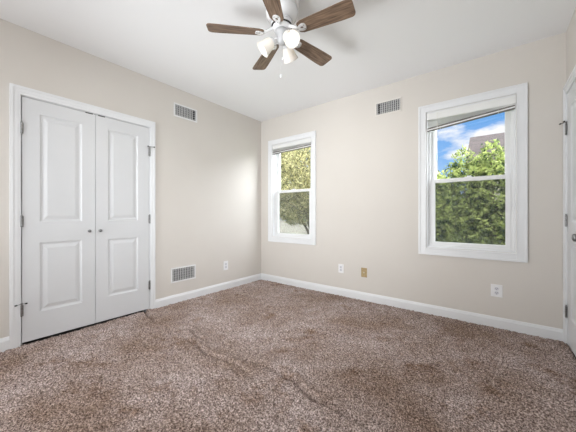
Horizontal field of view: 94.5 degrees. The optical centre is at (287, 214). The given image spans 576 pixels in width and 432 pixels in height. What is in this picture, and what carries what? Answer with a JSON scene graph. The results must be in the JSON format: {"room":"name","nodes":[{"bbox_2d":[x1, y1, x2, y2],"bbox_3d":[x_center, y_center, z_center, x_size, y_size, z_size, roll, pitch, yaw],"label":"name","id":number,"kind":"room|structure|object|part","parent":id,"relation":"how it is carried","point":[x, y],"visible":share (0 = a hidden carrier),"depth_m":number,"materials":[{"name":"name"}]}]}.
{"room":"empty bedroom","nodes":[
{"label":"empty bedroom","id":0,"kind":"room"},
{"bbox_2d":[0,18,260,337],"bbox_3d":[-1.856,-0.204,2.606,0.140,2.600,4.730,0,0,38],"label":"wall","id":1,"kind":"structure","parent":0,"point":[208,170],"depth_m":3.15,"materials":[{"name":"paint"}]},
{"bbox_2d":[14,96,94,342],"bbox_3d":[-1.991,0.040,2.308,0.079,1.981,0.542,0,0,38],"label":"door","id":2,"kind":"structure","parent":1,"relation":"in","point":[57,218],"depth_m":2.30,"materials":[{"name":"paint"}]},
{"bbox_2d":[9,83,154,348],"bbox_3d":[-1.879,0.036,2.561,0.159,2.120,1.125,0,0,38],"label":"trim","id":3,"kind":"structure","parent":1,"relation":"attached to","point":[16,92],"depth_m":2.12,"materials":[{"name":"paint"}]},
{"bbox_2d":[95,115,154,322],"bbox_3d":[-1.656,0.040,2.739,0.079,1.981,0.542,0,0,38],"label":"door","id":4,"kind":"structure","parent":1,"relation":"in","point":[122,149],"depth_m":2.70,"materials":[{"name":"paint"}]},
{"bbox_2d":[0,273,260,351],"bbox_3d":[-1.796,1.008,2.558,0.014,0.115,4.450,0,0,38],"label":"baseboard","id":5,"kind":"structure","parent":1,"relation":"attached to","point":[4,342],"depth_m":3.36,"materials":[{"name":"paint"}]},
{"bbox_2d":[171,264,195,282],"bbox_3d":[-1.267,0.718,3.240,0.011,0.176,0.325,0,0,38],"label":"air vent","id":6,"kind":"object","parent":1,"relation":"in","point":[183,273],"visible":1,"depth_m":3.24,"materials":[{"name":"metal"}]},
{"bbox_2d":[174,102,196,122],"bbox_3d":[-1.250,-1.246,3.263,0.011,0.160,0.312,0,0,38],"label":"air vent","id":7,"kind":"object","parent":1,"relation":"in","point":[181,111],"visible":1,"depth_m":3.26,"materials":[{"name":"metal"}]},
{"bbox_2d":[223,261,227,269],"bbox_3d":[-0.875,0.718,3.746,0.010,0.125,0.080,0,0,38],"label":"wall outlet","id":8,"kind":"object","parent":1,"relation":"attached to","point":[225,263],"visible":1,"depth_m":3.74,"materials":[{"name":"white plastic"}]},
{"bbox_2d":[0,279,575,431],"bbox_3d":[-0.437,1.055,1.501,3.457,0.067,4.450,0,0,38],"label":"floor","id":9,"kind":"structure","parent":0,"point":[261,355],"depth_m":1.75,"materials":[{"name":"carpet"}]},
{"bbox_2d":[0,0,575,121],"bbox_3d":[-0.437,-1.604,1.501,3.737,0.200,4.730,0,0,38],"label":"ceiling","id":10,"kind":"structure","parent":0,"point":[169,42],"depth_m":2.25,"materials":[{"name":"white paint"}]},
{"bbox_2d":[206,0,355,77],"bbox_3d":[-0.018,-1.235,1.894,0.991,0.538,0.991,0,0,38],"label":"ceiling fan","id":11,"kind":"object","parent":10,"relation":"hanging from","point":[281,14],"visible":1,"depth_m":1.83,"materials":[{"name":"wood"}]},
{"bbox_3d":[-0.363,-1.282,1.850,0.387,0.006,0.124,0,12,-7],"label":"blade","id":12,"kind":"part","parent":11,"relation":"part of","materials":[{"name":"brown wood"}]},
{"bbox_3d":[-0.164,-1.185,1.885,0.123,0.124,0.121,0,0,38],"label":"lamp shade","id":13,"kind":"part","parent":11,"relation":"part of","materials":[{"name":"white glass"}]},
{"bbox_3d":[-0.181,-1.282,2.181,0.124,0.006,0.387,-13,6,-25],"label":"blade","id":14,"kind":"part","parent":11,"relation":"part of","materials":[{"name":"brown wood"}]},
{"bbox_3d":[-0.104,-1.282,1.574,0.124,0.006,0.387,12,2,11],"label":"blade","id":15,"kind":"part","parent":11,"relation":"part of","materials":[{"name":"brown wood"}]},
{"bbox_3d":[0.008,-1.185,1.994,0.113,0.124,0.124,0,0,38],"label":"lamp shade","id":16,"kind":"part","parent":11,"relation":"part of","materials":[{"name":"white glass"}]},
{"bbox_3d":[0.010,-1.195,1.797,0.070,0.069,0.058,0,0,38],"label":"bulb","id":17,"kind":"part","parent":11,"relation":"part of","materials":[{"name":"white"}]},
{"bbox_3d":[0.013,-1.185,1.786,0.124,0.124,0.112,0,0,38],"label":"lamp shade","id":18,"kind":"part","parent":11,"relation":"part of","materials":[{"name":"white glass"}]},
{"bbox_3d":[0.191,-1.282,2.110,0.387,0.006,0.124,0,-12,-43],"label":"blade","id":19,"kind":"part","parent":11,"relation":"part of","materials":[{"name":"brown wood"}]},
{"bbox_3d":[0.238,-1.282,1.735,0.387,0.006,0.124,0,-12,29],"label":"blade","id":20,"kind":"part","parent":11,"relation":"part of","materials":[{"name":"brown wood"}]},
{"bbox_2d":[22,310,575,358],"bbox_3d":[-0.358,1.226,1.440,5.657,0.240,4.730,0,0,38],"label":"floor slab","id":21,"kind":"structure","parent":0,"point":[105,321],"depth_m":2.54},
{"bbox_2d":[261,32,565,328],"bbox_3d":[0.972,-0.204,3.313,3.457,2.600,0.140,0,0,38],"label":"wall","id":22,"kind":"structure","parent":0,"point":[367,164],"depth_m":2.94,"materials":[{"name":"paint"}]},
{"bbox_2d":[268,131,315,244],"bbox_3d":[0.079,-0.366,3.991,0.877,1.579,0.156,0,0,38],"label":"window","id":23,"kind":"structure","parent":22,"relation":"in","point":[308,239],"depth_m":4.04,"materials":[{"name":"paint"}]},
{"bbox_3d":[0.119,-0.024,4.043,0.673,0.689,0.010,0,0,38],"label":"screen frame","id":24,"kind":"part","parent":23,"relation":"part of","materials":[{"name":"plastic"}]},
{"bbox_2d":[272,138,310,154],"bbox_3d":[0.050,-1.000,3.955,0.713,0.133,0.051,0,0,38],"label":"window blind","id":25,"kind":"object","parent":23,"relation":"attached to","point":[303,144],"visible":0.92,"depth_m":3.93,"materials":[{"name":"plastic"}]},
{"bbox_3d":[0.045,-0.958,3.948,0.705,0.026,0.028,0,0,38],"label":"rail","id":26,"kind":"part","parent":25,"relation":"part of","materials":[{"name":"plastic"}]},
{"bbox_3d":[0.045,-0.948,3.948,0.705,0.023,0.024,0,0,38],"label":"rail","id":27,"kind":"part","parent":25,"relation":"part of","materials":[{"name":"white plastic"}]},
{"bbox_3d":[0.096,-0.366,4.014,0.723,1.425,0.100,0,0,38],"label":"frame","id":28,"kind":"part","parent":23,"relation":"part of","materials":[{"name":"plastic"}]},
{"bbox_3d":[0.105,-0.696,4.026,0.657,0.715,0.030,0,0,38],"label":"sash","id":29,"kind":"part","parent":23,"relation":"part of","materials":[{"name":"plastic"}]},
{"bbox_3d":[0.082,-0.026,3.995,0.657,0.692,0.030,0,0,38],"label":"sash","id":30,"kind":"part","parent":23,"relation":"part of","materials":[{"name":"plastic"}]},
{"bbox_2d":[338,264,343,272],"bbox_3d":[0.685,0.698,3.442,0.074,0.112,0.010,0,0,38],"label":"wall outlet","id":31,"kind":"object","parent":22,"relation":"attached to","point":[340,266],"visible":1,"depth_m":3.44,"materials":[{"name":"white plastic"}]},
{"bbox_2d":[361,268,366,277],"bbox_3d":[0.925,0.709,3.249,0.074,0.114,0.019,0,0,38],"label":"cable plate","id":32,"kind":"object","parent":22,"relation":"attached to","point":[363,270],"visible":1,"depth_m":3.25,"materials":[{"name":"metal"}]},
{"bbox_2d":[375,96,401,116],"bbox_3d":[1.155,-1.244,3.075,0.302,0.160,0.011,0,0,38],"label":"air vent","id":33,"kind":"object","parent":22,"relation":"in","point":[393,105],"visible":1,"depth_m":3.07,"materials":[{"name":"white metal"}]},
{"bbox_2d":[261,273,562,340],"bbox_3d":[0.931,1.008,3.248,3.443,0.115,0.014,0,0,38],"label":"baseboard","id":34,"kind":"structure","parent":22,"relation":"attached to","point":[542,331],"depth_m":2.77,"materials":[{"name":"paint"}]},
{"bbox_2d":[418,82,527,262],"bbox_3d":[1.796,-0.366,2.656,0.877,1.579,0.156,0,0,38],"label":"window","id":35,"kind":"structure","parent":22,"relation":"in","point":[516,120],"depth_m":2.50,"materials":[{"name":"paint"}]},
{"bbox_3d":[1.813,-0.366,2.678,0.723,1.425,0.100,0,0,38],"label":"frame","id":36,"kind":"part","parent":35,"relation":"part of","materials":[{"name":"plastic"}]},
{"bbox_3d":[1.799,-0.026,2.660,0.657,0.692,0.030,0,0,38],"label":"sash","id":37,"kind":"part","parent":35,"relation":"part of","materials":[{"name":"plastic"}]},
{"bbox_2d":[427,96,515,174],"bbox_3d":[1.767,-0.740,2.618,0.715,0.654,0.054,0,0,38],"label":"window blind","id":38,"kind":"object","parent":35,"relation":"attached to","point":[510,102],"visible":1,"depth_m":2.61,"materials":[{"name":"plastic"}]},
{"bbox_3d":[1.763,-0.917,2.612,0.707,0.083,0.024,0,0,38],"label":"rail","id":39,"kind":"part","parent":38,"relation":"part of","materials":[{"name":"white plastic"}]},
{"bbox_3d":[1.763,-0.928,2.612,0.707,0.086,0.028,0,0,38],"label":"rail","id":40,"kind":"part","parent":38,"relation":"part of","materials":[{"name":"plastic"}]},
{"bbox_3d":[1.822,-0.696,2.690,0.657,0.715,0.030,0,0,38],"label":"sash","id":41,"kind":"part","parent":35,"relation":"part of","materials":[{"name":"plastic"}]},
{"bbox_2d":[491,284,502,297],"bbox_3d":[1.935,0.707,2.470,0.086,0.114,0.010,0,0,38],"label":"wall outlet","id":42,"kind":"object","parent":22,"relation":"attached to","point":[496,290],"visible":1,"depth_m":2.47,"materials":[{"name":"white plastic"}]},
{"bbox_2d":[566,8,575,81],"bbox_3d":[0.983,-0.204,0.397,0.140,2.600,4.730,0,0,38],"label":"wall","id":43,"kind":"structure","parent":0,"point":[571,30],"depth_m":2.04,"materials":[{"name":"paint"}]},
{"bbox_2d":[559,82,575,356],"bbox_3d":[2.002,0.033,1.848,0.099,1.994,0.863,0,0,38],"label":"door","id":44,"kind":"structure","parent":43,"relation":"in","point":[571,121],"depth_m":2.04,"materials":[{"name":"paint"}]},
{"bbox_3d":[1.880,0.151,1.720,0.064,0.062,0.062,0,0,38],"label":"knob","id":45,"kind":"part","parent":44,"relation":"part of","materials":[{"name":"silver metal"}]},
{"bbox_2d":[563,65,575,351],"bbox_3d":[2.047,0.026,1.781,0.159,2.140,0.949,0,0,38],"label":"trim","id":46,"kind":"structure","parent":43,"relation":"attached to","point":[571,80],"depth_m":2.16,"materials":[{"name":"paint"}]},
{"label":"outside","id":47,"kind":"structure","parent":0,"visible":0},
{"bbox_3d":[18.033,1.696,28.062,80.000,0.200,59.840,0,0,38],"label":"ground","id":48,"kind":"structure","parent":47,"visible":0},
{"bbox_2d":[280,219,308,233],"bbox_3d":[0.618,0.986,20.983,16.920,1.220,0.121,0,0,-2],"label":"fence","id":49,"kind":"object","parent":48,"relation":"on","point":[284,227],"visible":0.05,"depth_m":20.94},
{"bbox_2d":[280,147,310,233],"bbox_3d":[0.747,-0.826,9.558,4.564,4.947,2.606,0,0,38],"label":"tree","id":50,"kind":"object","parent":48,"relation":"on","point":[289,168],"visible":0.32,"depth_m":9.19,"materials":[{"name":"green plant"}]},
{"bbox_2d":[280,150,310,220],"bbox_3d":[1.506,-4.083,30.576,10.496,11.461,5.763,0,0,38],"label":"tree","id":51,"kind":"object","parent":48,"relation":"on","point":[291,187],"visible":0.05,"depth_m":29.95,"materials":[{"name":"green plant"}]},
{"bbox_2d":[435,169,455,241],"bbox_3d":[2.954,0.294,5.799,1.209,2.919,1.028,0,0,35],"label":"shrub","id":52,"kind":"object","parent":48,"relation":"on","point":[444,220],"visible":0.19,"depth_m":5.41,"materials":[{"name":"green plant"}]},
{"bbox_2d":[440,144,495,242],"bbox_3d":[4.449,-0.015,6.692,1.370,3.500,1.150,0,0,38],"label":"shrub","id":53,"kind":"object","parent":48,"relation":"on","point":[455,188],"visible":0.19,"depth_m":6.62,"materials":[{"name":"green plant"}]},
{"bbox_2d":[456,138,504,244],"bbox_3d":[3.765,0.184,4.874,1.217,3.142,0.980,0,0,38],"label":"shrub","id":54,"kind":"object","parent":48,"relation":"on","point":[486,218],"visible":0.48,"depth_m":4.78,"materials":[{"name":"green plant"}]},
{"bbox_2d":[466,132,504,200],"bbox_3d":[13.252,-1.248,11.409,9.000,5.688,6.127,0,0,38],"label":"house","id":55,"kind":"structure","parent":48,"relation":"on","point":[475,143],"depth_m":12.96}
]}

